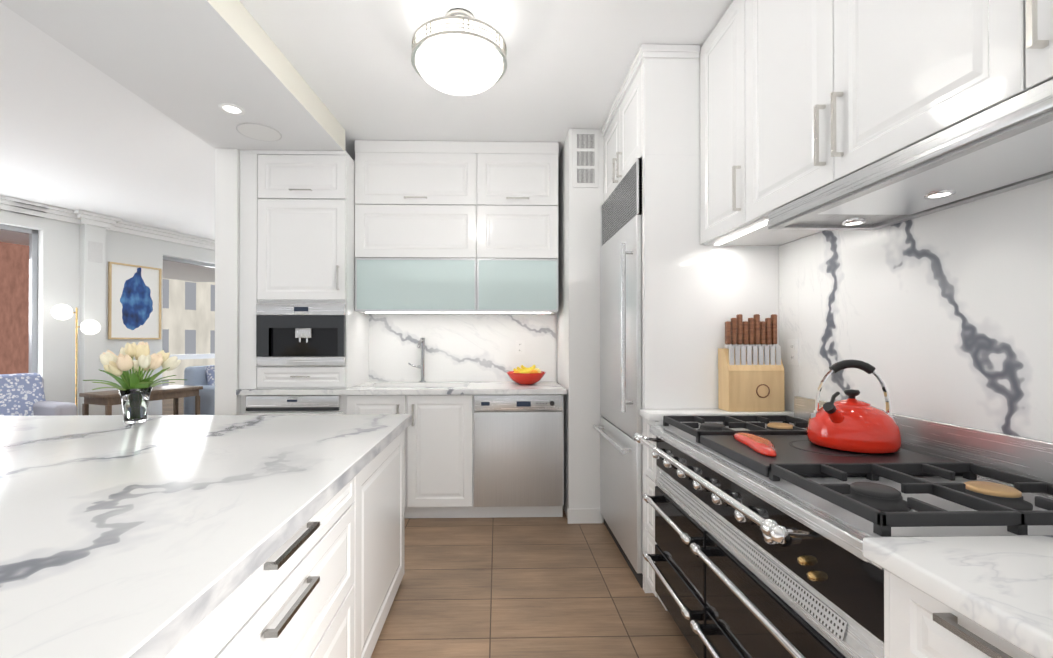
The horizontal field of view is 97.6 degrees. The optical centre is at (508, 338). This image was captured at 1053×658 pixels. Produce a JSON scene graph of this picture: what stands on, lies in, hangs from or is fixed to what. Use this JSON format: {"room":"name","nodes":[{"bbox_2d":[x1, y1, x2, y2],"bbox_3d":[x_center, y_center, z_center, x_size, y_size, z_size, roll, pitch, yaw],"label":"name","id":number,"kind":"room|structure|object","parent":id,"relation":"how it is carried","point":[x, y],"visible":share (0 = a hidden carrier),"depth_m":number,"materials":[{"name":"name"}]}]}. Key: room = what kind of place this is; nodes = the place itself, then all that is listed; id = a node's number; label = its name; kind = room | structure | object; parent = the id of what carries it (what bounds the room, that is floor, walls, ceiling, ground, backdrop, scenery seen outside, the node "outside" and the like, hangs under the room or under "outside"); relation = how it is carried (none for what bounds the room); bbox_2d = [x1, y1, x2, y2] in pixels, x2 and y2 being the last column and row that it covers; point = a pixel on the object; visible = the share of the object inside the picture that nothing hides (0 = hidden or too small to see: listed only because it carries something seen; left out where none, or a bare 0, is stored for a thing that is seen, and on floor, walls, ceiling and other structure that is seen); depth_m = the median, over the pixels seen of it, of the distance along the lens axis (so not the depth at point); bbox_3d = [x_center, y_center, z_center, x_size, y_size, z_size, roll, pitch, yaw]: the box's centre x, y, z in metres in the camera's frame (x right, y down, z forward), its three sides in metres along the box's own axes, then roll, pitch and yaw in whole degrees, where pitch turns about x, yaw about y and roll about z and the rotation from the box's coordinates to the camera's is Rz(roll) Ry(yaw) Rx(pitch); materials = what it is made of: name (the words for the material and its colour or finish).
{"room":"kitchen","nodes":[
{"label":"kitchen","id":0,"kind":"room"},
{"bbox_2d":[0,210,214,414],"bbox_3d":[-5.070,-0.084,5.596,0.354,2.778,13.500,0,0,22],"label":"wall","id":1,"kind":"structure","parent":0,"point":[74,260],"depth_m":5.41,"materials":[{"name":"white paint"}]},
{"bbox_2d":[0,224,37,372],"bbox_3d":[-5.790,-0.023,3.928,0.109,2.400,2.671,0,0,23],"label":"window","id":2,"kind":"structure","parent":1,"relation":"in","point":[33,299],"depth_m":5.13,"materials":[{"name":"silver metal"}]},
{"bbox_2d":[0,195,214,249],"bbox_3d":[-4.949,-1.409,5.559,5.368,0.127,12.483,0,0,-1],"label":"crown molding","id":3,"kind":"structure","parent":1,"relation":"attached to","point":[15,205],"depth_m":5.47,"materials":[{"name":"white paint"}]},
{"bbox_2d":[108,262,161,338],"bbox_3d":[-4.826,-0.473,5.969,0.030,0.960,0.600,0,0,22],"label":"framed artwork","id":4,"kind":"object","parent":1,"relation":"attached to","point":[134,301],"visible":0.98,"depth_m":5.95,"materials":[{"name":"paper"}]},
{"bbox_2d":[163,256,214,359],"bbox_3d":[-4.264,0.025,7.760,0.136,2.340,3.081,0,0,23],"label":"window","id":5,"kind":"structure","parent":1,"relation":"in","point":[180,356],"depth_m":6.74,"materials":[{"name":"silver metal"}]},
{"bbox_2d":[215,148,239,414],"bbox_3d":[-2.053,-0.077,7.028,0.150,2.778,7.660,0,0,-1],"label":"wall","id":6,"kind":"structure","parent":0,"point":[227,215],"depth_m":3.20,"materials":[{"name":"white paint"}]},
{"bbox_2d":[0,0,733,281],"bbox_3d":[-3.744,-1.491,4.324,10.600,0.020,15.000,0,0,-1],"label":"ceiling","id":7,"kind":"structure","parent":0,"point":[77,132],"depth_m":2.82,"materials":[{"name":"white paint"}]},
{"bbox_2d":[0,0,344,150],"bbox_3d":[-1.528,-1.421,0.070,0.890,0.158,6.390,0,0,-1],"label":"soffit beam","id":8,"kind":"structure","parent":7,"relation":"attached to","point":[190,65],"depth_m":2.24,"materials":[{"name":"white paint"}]},
{"bbox_2d":[219,103,244,114],"bbox_3d":[-1.599,-1.326,2.664,0.131,0.004,0.131,0,0,44],"label":"recessed light","id":9,"kind":"object","parent":8,"relation":"attached to","point":[232,109],"depth_m":2.66,"materials":[{"name":"white glass"}]},
{"bbox_2d":[236,122,281,141],"bbox_3d":[-1.596,-1.324,2.954,0.259,0.006,0.259,0,0,44],"label":"ceiling speaker","id":10,"kind":"object","parent":8,"relation":"attached to","point":[258,131],"depth_m":2.93,"materials":[{"name":"white plastic"}]},
{"bbox_2d":[411,8,506,94],"bbox_3d":[-0.227,-1.335,2.146,0.442,0.311,0.442,0,0,-1],"label":"ceiling lamp","id":11,"kind":"object","parent":7,"relation":"hanging from","point":[458,51],"visible":1,"depth_m":2.02,"materials":[{"name":"white glass"}]},
{"bbox_2d":[162,397,697,657],"bbox_3d":[-3.744,1.319,4.311,10.600,0.040,15.000,0,0,-1],"label":"floor","id":12,"kind":"structure","parent":0,"point":[529,587],"depth_m":2.30,"materials":[{"name":"brown wood"}]},
{"bbox_2d":[0,373,76,415],"bbox_3d":[-5.130,0.821,3.787,0.830,0.950,2.200,0,0,22],"label":"sofa","id":13,"kind":"object","parent":12,"relation":"on","point":[22,394],"visible":0.33,"depth_m":4.59,"materials":[{"name":"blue fabric"}]},
{"bbox_2d":[0,373,45,415],"bbox_3d":[-4.944,0.592,4.564,0.398,0.485,0.540,0,0,-1],"label":"pillow","id":14,"kind":"object","parent":13,"relation":"on","point":[21,394],"depth_m":4.60,"materials":[{"name":"blue fabric"}]},
{"bbox_2d":[51,304,99,405],"bbox_3d":[-4.915,0.459,5.241,0.277,1.688,0.415,0,0,-1],"label":"floor lamp","id":15,"kind":"object","parent":12,"relation":"on","point":[65,312],"visible":0.9,"depth_m":5.24,"materials":[{"name":"gold metal"}]},
{"bbox_2d":[79,385,202,414],"bbox_3d":[-4.345,0.955,5.513,0.500,0.700,1.050,0,0,22],"label":"side table","id":16,"kind":"object","parent":12,"relation":"on","point":[108,399],"visible":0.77,"depth_m":5.42,"materials":[{"name":"brown wood"}]},
{"bbox_2d":[184,365,214,414],"bbox_3d":[-3.926,0.839,6.585,0.750,0.941,0.950,0,0,22],"label":"armchair","id":17,"kind":"object","parent":12,"relation":"on","point":[204,376],"visible":0.23,"depth_m":6.23,"materials":[{"name":"blue fabric"}]},
{"bbox_2d":[205,365,214,385],"bbox_3d":[-4.035,0.601,6.581,0.384,0.466,0.519,0,0,-1],"label":"pillow","id":18,"kind":"object","parent":17,"relation":"on","point":[209,370],"depth_m":6.37,"materials":[{"name":"blue fabric"}]},
{"bbox_2d":[160,422,410,657],"bbox_3d":[-1.879,0.868,0.524,2.790,0.826,3.874,0,0,-1],"label":"kitchen island","id":19,"kind":"object","parent":12,"relation":"on","point":[328,590],"depth_m":1.36,"materials":[{"name":"white wood"}]},
{"bbox_2d":[0,414,410,657],"bbox_3d":[-1.895,0.430,0.530,2.818,0.050,3.946,0,0,-1],"label":"island countertop","id":20,"kind":"structure","parent":19,"relation":"on","point":[116,536],"depth_m":1.09,"materials":[{"name":"white stone"}]},
{"bbox_2d":[83,341,185,423],"bbox_3d":[-1.848,0.212,2.278,0.368,0.401,0.405,0,0,-1],"label":"vase","id":21,"kind":"object","parent":20,"relation":"on","point":[135,388],"visible":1,"depth_m":2.24,"materials":[{"name":"clear glass"}]},
{"bbox_2d":[236,150,566,517],"bbox_3d":[-0.745,-0.013,3.530,2.295,2.617,0.629,0,0,-1],"label":"kitchen cabinets","id":22,"kind":"object","parent":12,"relation":"on","point":[313,342],"depth_m":3.25,"materials":[{"name":"white wood"}]},
{"bbox_2d":[507,365,545,384],"bbox_3d":[0.138,0.280,3.608,0.310,0.148,0.310,0,0,-1],"label":"fruit bowl","id":23,"kind":"object","parent":22,"relation":"on","point":[527,376],"visible":1,"depth_m":3.52,"materials":[{"name":"red ceramic"}]},
{"bbox_2d":[593,44,778,592],"bbox_3d":[0.989,-0.097,2.792,0.793,2.777,0.929,0,0,-1],"label":"fridge","id":24,"kind":"object","parent":12,"relation":"on","point":[675,295],"visible":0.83,"depth_m":2.35,"materials":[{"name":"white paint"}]},
{"bbox_2d":[633,396,1052,657],"bbox_3d":[1.001,0.777,1.551,0.795,1.017,1.296,0,0,-1],"label":"range","id":25,"kind":"object","parent":12,"relation":"on","point":[757,555],"visible":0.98,"depth_m":1.29,"materials":[{"name":"black metal"}]},
{"bbox_2d":[733,432,776,456],"bbox_3d":[0.854,0.355,1.584,0.113,0.021,0.319,0,0,-1],"label":"spoon rest","id":26,"kind":"object","parent":25,"relation":"on","point":[760,444],"visible":0.98,"depth_m":1.54,"materials":[{"name":"red ceramic"}]},
{"bbox_2d":[807,359,901,453],"bbox_3d":[1.160,0.217,1.571,0.285,0.294,0.260,0,0,-1],"label":"kettle","id":27,"kind":"object","parent":25,"relation":"on","point":[851,423],"visible":0.98,"depth_m":1.49,"materials":[{"name":"red metal"}]},
{"bbox_2d":[640,178,1052,657],"bbox_3d":[1.065,0.399,0.537,0.748,1.764,3.617,0,0,-1],"label":"countertop","id":28,"kind":"structure","parent":12,"relation":"on","point":[945,316],"depth_m":1.37,"materials":[{"name":"white stone"}]},
{"bbox_2d":[718,314,784,411],"bbox_3d":[1.202,0.116,2.287,0.275,0.475,0.109,0,0,-1],"label":"knife block","id":29,"kind":"object","parent":28,"relation":"on","point":[750,377],"visible":1,"depth_m":2.24,"materials":[{"name":"brown wood"}]},
{"bbox_2d":[354,129,603,523],"bbox_3d":[-0.340,-0.094,3.606,3.413,2.778,0.784,0,0,-1],"label":"wall","id":30,"kind":"structure","parent":0,"point":[577,314],"depth_m":3.25,"materials":[{"name":"white paint"}]},
{"bbox_2d":[355,140,478,313],"bbox_3d":[-0.697,-0.843,3.647,0.909,1.278,0.407,0,0,-1],"label":"upper cabinet","id":31,"kind":"object","parent":30,"relation":"attached to","point":[455,227],"depth_m":3.45,"materials":[{"name":"white paint"}]},
{"bbox_2d":[479,142,558,314],"bbox_3d":[0.066,-0.843,3.665,0.617,1.278,0.407,0,0,-1],"label":"upper cabinet","id":32,"kind":"object","parent":30,"relation":"attached to","point":[518,181],"depth_m":3.46,"materials":[{"name":"white paint"}]},
{"bbox_2d":[572,130,597,187],"bbox_3d":[0.542,-1.269,3.247,0.184,0.405,0.014,0,0,-1],"label":"air vent","id":33,"kind":"object","parent":30,"relation":"in","point":[584,158],"visible":1,"depth_m":3.24,"materials":[{"name":"white metal"}]},
{"bbox_3d":[1.493,-0.109,0.491,0.100,2.778,7.100,0,0,-1],"label":"wall","id":34,"kind":"structure","parent":0,"visible":0},
{"bbox_2d":[700,0,824,245],"bbox_3d":[1.191,-0.983,2.140,0.420,1.011,0.430,0,0,-1],"label":"upper cabinet","id":35,"kind":"object","parent":34,"relation":"attached to","point":[720,53],"depth_m":2.13,"materials":[{"name":"white paint"}]},
{"bbox_2d":[740,0,1007,227],"bbox_3d":[1.208,-0.987,1.418,0.420,1.011,1.014,0,0,-1],"label":"upper cabinet","id":36,"kind":"object","parent":34,"relation":"attached to","point":[799,99],"depth_m":1.35,"materials":[{"name":"white paint"}]},
{"bbox_2d":[767,79,1052,229],"bbox_3d":[1.198,-0.448,1.133,0.420,0.064,1.235,0,0,-1],"label":"range hood","id":37,"kind":"object","parent":36,"relation":"attached to","point":[1007,145],"visible":1,"depth_m":1.19,"materials":[{"name":"silver metal"}]},
{"bbox_2d":[1008,0,1052,99],"bbox_3d":[1.226,-0.990,0.660,0.420,1.011,0.502,0,0,-1],"label":"upper cabinet","id":38,"kind":"object","parent":34,"relation":"attached to","point":[1030,22],"depth_m":0.89,"materials":[{"name":"white paint"}]},
{"label":"outside","id":39,"kind":"structure","parent":0,"visible":0},
{"bbox_2d":[0,242,28,373],"bbox_3d":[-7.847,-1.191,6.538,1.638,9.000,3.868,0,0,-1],"label":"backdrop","id":40,"kind":"structure","parent":39,"point":[14,308],"depth_m":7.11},
{"bbox_2d":[162,278,214,385],"bbox_3d":[-7.517,-1.661,12.809,2.301,12.000,5.433,0,0,-1],"label":"facade","id":41,"kind":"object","parent":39,"point":[188,317],"depth_m":11.52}
]}

